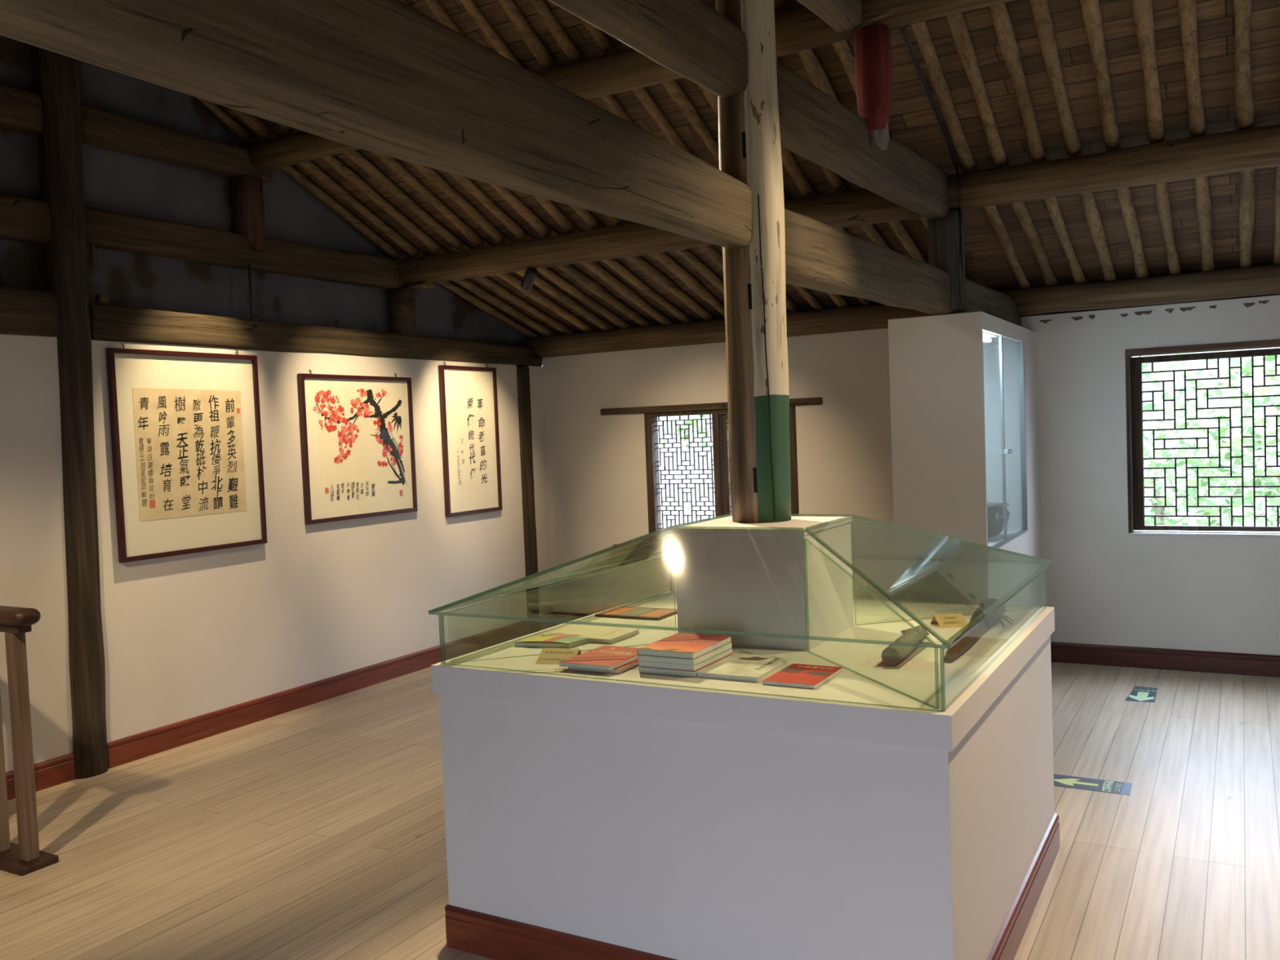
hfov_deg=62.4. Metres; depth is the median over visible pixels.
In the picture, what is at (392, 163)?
rafter
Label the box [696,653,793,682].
book
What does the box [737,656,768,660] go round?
picture
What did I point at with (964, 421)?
display cabinet
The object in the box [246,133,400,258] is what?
rafter
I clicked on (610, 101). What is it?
rafter
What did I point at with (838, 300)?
rafter
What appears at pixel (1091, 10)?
rafter
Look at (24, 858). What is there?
stair railing
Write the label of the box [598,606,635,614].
photograph
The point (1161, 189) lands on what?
rafter
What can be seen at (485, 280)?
rafter
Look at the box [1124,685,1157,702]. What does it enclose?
sign
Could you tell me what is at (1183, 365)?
tree
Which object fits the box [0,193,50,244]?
tie beam
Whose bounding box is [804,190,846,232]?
rafter
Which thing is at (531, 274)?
spotlight
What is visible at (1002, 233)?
rafter
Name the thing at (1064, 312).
trim
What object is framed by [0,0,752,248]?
tie beam
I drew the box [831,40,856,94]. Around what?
rafter
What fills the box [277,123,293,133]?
rafter
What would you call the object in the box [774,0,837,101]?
rafter
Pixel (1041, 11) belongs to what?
rafter
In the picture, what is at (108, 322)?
tie beam
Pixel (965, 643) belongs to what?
wrapped scabbard
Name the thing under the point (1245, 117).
rafter
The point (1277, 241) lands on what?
rafter
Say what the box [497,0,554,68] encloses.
rafter
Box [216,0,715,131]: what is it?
ceiling
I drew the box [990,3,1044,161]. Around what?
rafter
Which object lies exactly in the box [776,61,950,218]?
tie beam
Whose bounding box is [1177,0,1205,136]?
rafter
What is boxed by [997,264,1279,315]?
beam
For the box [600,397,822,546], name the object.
window
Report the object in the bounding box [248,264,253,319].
rod
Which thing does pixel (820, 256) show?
tie beam
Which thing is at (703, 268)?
rafter
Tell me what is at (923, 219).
rafter
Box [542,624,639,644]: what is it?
book
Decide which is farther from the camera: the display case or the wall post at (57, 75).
the wall post at (57, 75)
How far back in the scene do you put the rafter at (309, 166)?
6.81 m
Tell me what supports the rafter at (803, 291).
on the beam at (872, 317)
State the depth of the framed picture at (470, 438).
7.92 m
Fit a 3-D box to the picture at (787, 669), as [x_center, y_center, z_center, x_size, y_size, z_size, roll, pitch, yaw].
[0.470,0.540,2.973,0.147,0.001,0.061,-1,3,30]
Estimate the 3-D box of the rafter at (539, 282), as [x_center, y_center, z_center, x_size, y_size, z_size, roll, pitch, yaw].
[-0.622,-1.379,7.825,0.078,0.576,1.762,-1,3,30]
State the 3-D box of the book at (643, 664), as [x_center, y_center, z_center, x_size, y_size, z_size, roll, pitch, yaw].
[0.139,0.530,3.166,0.183,0.017,0.260,-1,3,30]
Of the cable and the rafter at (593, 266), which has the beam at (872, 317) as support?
the rafter at (593, 266)
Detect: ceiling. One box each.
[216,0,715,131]
[248,0,1279,249]
[398,109,1279,336]
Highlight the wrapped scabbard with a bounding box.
[944,598,1013,662]
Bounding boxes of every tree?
[660,414,712,465]
[1137,350,1279,525]
[1143,355,1279,525]
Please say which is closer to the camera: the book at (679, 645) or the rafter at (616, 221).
the book at (679, 645)
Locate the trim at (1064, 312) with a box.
[542,293,1279,359]
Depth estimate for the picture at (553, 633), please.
3.65 m
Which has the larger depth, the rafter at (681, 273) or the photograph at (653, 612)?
the rafter at (681, 273)
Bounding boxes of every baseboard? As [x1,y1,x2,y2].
[5,753,75,800]
[106,612,554,768]
[553,611,592,626]
[1050,641,1279,677]
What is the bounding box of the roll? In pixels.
[881,625,931,669]
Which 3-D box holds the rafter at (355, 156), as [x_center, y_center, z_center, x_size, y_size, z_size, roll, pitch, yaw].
[-1.536,-1.813,6.590,0.075,0.594,1.250,-1,3,30]
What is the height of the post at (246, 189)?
0.438 m
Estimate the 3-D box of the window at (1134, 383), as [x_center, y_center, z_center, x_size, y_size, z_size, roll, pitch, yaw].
[3.691,-0.249,6.411,1.318,1.166,0.262,-1,3,30]
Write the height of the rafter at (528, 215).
0.599 m
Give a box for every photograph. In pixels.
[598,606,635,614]
[619,608,655,616]
[637,608,676,617]
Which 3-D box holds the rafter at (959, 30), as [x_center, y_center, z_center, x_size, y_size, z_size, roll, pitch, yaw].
[1.528,-1.857,4.842,0.072,0.592,1.249,-1,3,30]
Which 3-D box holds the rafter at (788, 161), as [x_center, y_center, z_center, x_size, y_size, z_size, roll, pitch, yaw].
[0.620,-1.846,5.357,0.069,0.599,1.252,-1,3,30]
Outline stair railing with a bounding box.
[0,605,58,875]
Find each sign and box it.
[1053,773,1132,795]
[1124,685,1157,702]
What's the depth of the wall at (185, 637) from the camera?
6.12 m
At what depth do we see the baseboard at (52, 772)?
5.11 m
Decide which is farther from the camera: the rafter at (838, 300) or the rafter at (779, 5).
the rafter at (838, 300)
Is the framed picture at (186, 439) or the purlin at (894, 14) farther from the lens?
the framed picture at (186, 439)
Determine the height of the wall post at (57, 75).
3.865 m
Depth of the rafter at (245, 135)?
6.17 m
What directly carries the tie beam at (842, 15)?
attached to the post at (749, 147)
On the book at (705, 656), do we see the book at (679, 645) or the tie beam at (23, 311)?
the book at (679, 645)
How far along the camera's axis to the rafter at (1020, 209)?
6.16 m
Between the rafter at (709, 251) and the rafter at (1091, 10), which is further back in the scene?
the rafter at (709, 251)
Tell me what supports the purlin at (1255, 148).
on the tie beam at (814, 126)
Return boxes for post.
[34,46,109,778]
[231,174,265,251]
[388,287,417,353]
[516,356,542,633]
[715,0,791,523]
[854,23,892,150]
[927,209,965,311]
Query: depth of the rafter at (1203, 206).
5.71 m
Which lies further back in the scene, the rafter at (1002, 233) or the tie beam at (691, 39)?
the rafter at (1002, 233)
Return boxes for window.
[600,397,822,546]
[1124,339,1279,537]
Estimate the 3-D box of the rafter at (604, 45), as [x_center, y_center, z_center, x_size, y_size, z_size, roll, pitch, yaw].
[-0.413,-2.312,4.622,0.069,0.599,1.019,-1,3,30]
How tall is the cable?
1.234 m
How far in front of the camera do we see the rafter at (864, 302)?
7.30 m
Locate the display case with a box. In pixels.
[427,513,1060,959]
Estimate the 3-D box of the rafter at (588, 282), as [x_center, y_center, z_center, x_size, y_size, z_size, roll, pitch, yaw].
[-0.315,-1.383,7.651,0.075,0.568,1.760,-1,3,30]
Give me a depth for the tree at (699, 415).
18.60 m
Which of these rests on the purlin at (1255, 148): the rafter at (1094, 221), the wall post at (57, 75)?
the rafter at (1094, 221)
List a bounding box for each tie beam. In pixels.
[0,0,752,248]
[0,83,43,134]
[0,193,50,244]
[0,285,59,337]
[80,104,271,183]
[84,206,407,289]
[88,302,542,367]
[547,0,747,97]
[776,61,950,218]
[784,208,1021,325]
[795,0,862,31]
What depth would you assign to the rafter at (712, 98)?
5.25 m
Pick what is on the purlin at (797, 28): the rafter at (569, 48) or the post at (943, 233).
the rafter at (569, 48)
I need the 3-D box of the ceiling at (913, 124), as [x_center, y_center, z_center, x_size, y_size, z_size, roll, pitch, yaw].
[1.178,-1.916,5.035,7.800,0.583,1.240,-1,3,30]
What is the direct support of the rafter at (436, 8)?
on the purlin at (797, 28)
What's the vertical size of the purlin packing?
0.029 m
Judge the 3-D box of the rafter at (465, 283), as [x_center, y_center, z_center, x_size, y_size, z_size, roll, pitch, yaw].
[-1.117,-1.372,8.108,0.078,0.576,1.762,-1,3,30]
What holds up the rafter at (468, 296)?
on the beam at (872, 317)
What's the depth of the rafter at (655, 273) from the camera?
7.39 m
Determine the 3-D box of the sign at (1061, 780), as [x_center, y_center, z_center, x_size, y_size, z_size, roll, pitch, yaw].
[1.953,1.322,4.591,0.337,0.002,0.158,-1,3,30]
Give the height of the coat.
0.220 m
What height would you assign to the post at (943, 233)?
0.510 m
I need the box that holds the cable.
[899,26,963,310]
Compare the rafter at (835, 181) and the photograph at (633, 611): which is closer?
the photograph at (633, 611)
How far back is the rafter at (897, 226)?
6.33 m
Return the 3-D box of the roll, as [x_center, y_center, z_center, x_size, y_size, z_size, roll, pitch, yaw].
[0.836,0.494,3.265,0.115,0.059,0.564,-1,3,20]
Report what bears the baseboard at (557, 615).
attached to the wall at (1106, 584)
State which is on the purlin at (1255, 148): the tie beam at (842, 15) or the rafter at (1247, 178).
the rafter at (1247, 178)
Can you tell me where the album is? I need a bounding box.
[595,606,677,620]
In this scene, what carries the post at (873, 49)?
on the tie beam at (814, 126)
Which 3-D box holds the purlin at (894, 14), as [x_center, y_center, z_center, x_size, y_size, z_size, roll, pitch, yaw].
[2.502,-1.993,3.563,3.620,0.183,0.187,-1,3,30]
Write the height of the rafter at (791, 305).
0.572 m
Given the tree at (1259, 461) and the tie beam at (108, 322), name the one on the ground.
the tree at (1259, 461)
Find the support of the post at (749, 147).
on the display case
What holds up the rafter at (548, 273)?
on the beam at (872, 317)
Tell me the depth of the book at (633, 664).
3.13 m
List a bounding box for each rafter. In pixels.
[197,97,252,142]
[229,107,271,139]
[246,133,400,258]
[266,130,417,256]
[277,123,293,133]
[288,128,440,253]
[342,150,463,249]
[371,151,483,246]
[395,252,540,337]
[408,161,505,244]
[412,248,558,336]
[423,0,463,35]
[435,245,577,333]
[448,172,527,239]
[458,242,599,332]
[459,0,524,67]
[477,239,616,330]
[489,183,551,236]
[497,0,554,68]
[499,236,634,328]
[521,233,654,326]
[528,0,581,62]
[532,195,574,233]
[544,228,675,324]
[546,61,558,69]
[568,226,695,323]
[569,204,599,229]
[573,52,634,124]
[580,18,612,53]
[594,222,717,320]
[602,43,691,154]
[605,214,623,225]
[616,219,724,316]
[662,80,719,164]
[675,248,724,293]
[697,84,718,115]
[699,244,723,271]
[773,0,787,10]
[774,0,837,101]
[776,57,844,191]
[781,146,813,196]
[783,193,874,305]
[786,294,802,311]
[792,284,826,310]
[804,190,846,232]
[827,293,851,307]
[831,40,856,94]
[834,185,891,249]
[888,220,926,262]
[910,21,975,171]
[920,216,965,278]
[946,12,1006,166]
[964,164,1031,288]
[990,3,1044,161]
[994,159,1058,285]
[1029,0,1081,155]
[1032,156,1087,283]
[1068,151,1117,281]
[1080,0,1119,149]
[1105,142,1149,278]
[1132,0,1164,142]
[1150,139,1181,275]
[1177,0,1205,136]
[1191,133,1214,271]
[1233,0,1254,128]
[1237,124,1255,267]
[1273,165,1279,264]
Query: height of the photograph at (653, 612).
0.001 m
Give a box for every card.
[535,648,581,664]
[930,613,967,628]
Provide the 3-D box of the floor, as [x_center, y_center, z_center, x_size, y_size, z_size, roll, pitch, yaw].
[0.352,1.455,3.707,7.600,0.060,8.550,-1,3,30]
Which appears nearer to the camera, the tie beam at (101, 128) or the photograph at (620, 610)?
the photograph at (620, 610)
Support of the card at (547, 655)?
on the display case
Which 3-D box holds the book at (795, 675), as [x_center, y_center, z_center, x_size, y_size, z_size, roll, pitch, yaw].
[0.457,0.547,2.950,0.150,0.011,0.226,-1,3,30]
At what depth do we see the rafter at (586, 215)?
6.50 m
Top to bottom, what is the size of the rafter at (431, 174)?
0.604 m
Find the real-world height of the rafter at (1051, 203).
0.568 m
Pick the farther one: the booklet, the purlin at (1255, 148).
the purlin at (1255, 148)
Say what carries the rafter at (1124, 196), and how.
on the purlin at (1255, 148)
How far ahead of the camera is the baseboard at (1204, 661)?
6.58 m
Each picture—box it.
[106,343,266,562]
[297,369,417,524]
[438,361,502,516]
[547,632,581,636]
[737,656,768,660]
[780,667,831,675]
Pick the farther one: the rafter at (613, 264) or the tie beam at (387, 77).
the rafter at (613, 264)
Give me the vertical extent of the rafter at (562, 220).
0.604 m
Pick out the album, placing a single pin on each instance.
(626, 612)
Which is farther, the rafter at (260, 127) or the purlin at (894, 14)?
the rafter at (260, 127)
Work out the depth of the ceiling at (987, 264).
6.27 m
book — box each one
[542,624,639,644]
[559,644,638,671]
[568,659,638,674]
[636,632,730,659]
[637,642,732,665]
[638,648,732,671]
[639,653,733,677]
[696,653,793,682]
[762,663,842,688]
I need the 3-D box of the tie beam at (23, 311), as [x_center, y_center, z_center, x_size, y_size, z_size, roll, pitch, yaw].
[-3.848,-0.704,3.590,0.183,0.241,3.745,-1,3,30]
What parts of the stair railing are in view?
under rail, handrail, rail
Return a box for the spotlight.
[520,266,537,290]
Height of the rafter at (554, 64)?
0.594 m
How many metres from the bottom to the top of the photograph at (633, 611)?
0.001 m
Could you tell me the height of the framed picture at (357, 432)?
0.960 m
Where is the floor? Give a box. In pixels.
[0,662,1279,959]
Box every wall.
[0,35,553,772]
[542,294,1279,655]
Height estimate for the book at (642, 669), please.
0.017 m
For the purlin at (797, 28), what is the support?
attached to the tie beam at (101, 128)
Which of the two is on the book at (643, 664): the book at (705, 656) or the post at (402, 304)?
the book at (705, 656)
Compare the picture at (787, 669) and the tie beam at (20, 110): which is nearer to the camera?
the picture at (787, 669)
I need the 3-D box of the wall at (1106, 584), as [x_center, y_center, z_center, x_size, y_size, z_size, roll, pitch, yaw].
[2.465,0.058,7.141,7.300,2.262,0.262,-1,3,30]
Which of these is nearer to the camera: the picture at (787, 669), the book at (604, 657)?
the picture at (787, 669)
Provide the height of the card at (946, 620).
0.036 m
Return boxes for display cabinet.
[888,311,1042,606]
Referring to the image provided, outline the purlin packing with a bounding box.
[407,282,435,289]
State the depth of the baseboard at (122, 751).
6.43 m
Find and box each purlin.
[239,4,854,172]
[857,0,1015,29]
[946,124,1279,210]
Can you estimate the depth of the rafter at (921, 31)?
4.97 m
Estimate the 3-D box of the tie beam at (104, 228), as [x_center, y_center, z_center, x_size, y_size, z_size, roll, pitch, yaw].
[-2.252,-1.367,6.418,0.151,0.207,2.455,-1,3,30]
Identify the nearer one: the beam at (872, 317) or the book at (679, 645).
the book at (679, 645)
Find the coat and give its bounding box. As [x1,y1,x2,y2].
[986,502,1009,537]
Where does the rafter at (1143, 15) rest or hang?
on the purlin at (1255, 148)
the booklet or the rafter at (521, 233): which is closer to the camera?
the booklet
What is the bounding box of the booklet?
[514,635,587,648]
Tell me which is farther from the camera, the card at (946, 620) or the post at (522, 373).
the post at (522, 373)
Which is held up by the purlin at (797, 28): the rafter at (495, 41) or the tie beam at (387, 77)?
the rafter at (495, 41)
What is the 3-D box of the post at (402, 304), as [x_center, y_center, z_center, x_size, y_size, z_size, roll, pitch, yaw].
[-1.659,-1.109,7.406,0.174,0.453,0.164,-1,3,30]

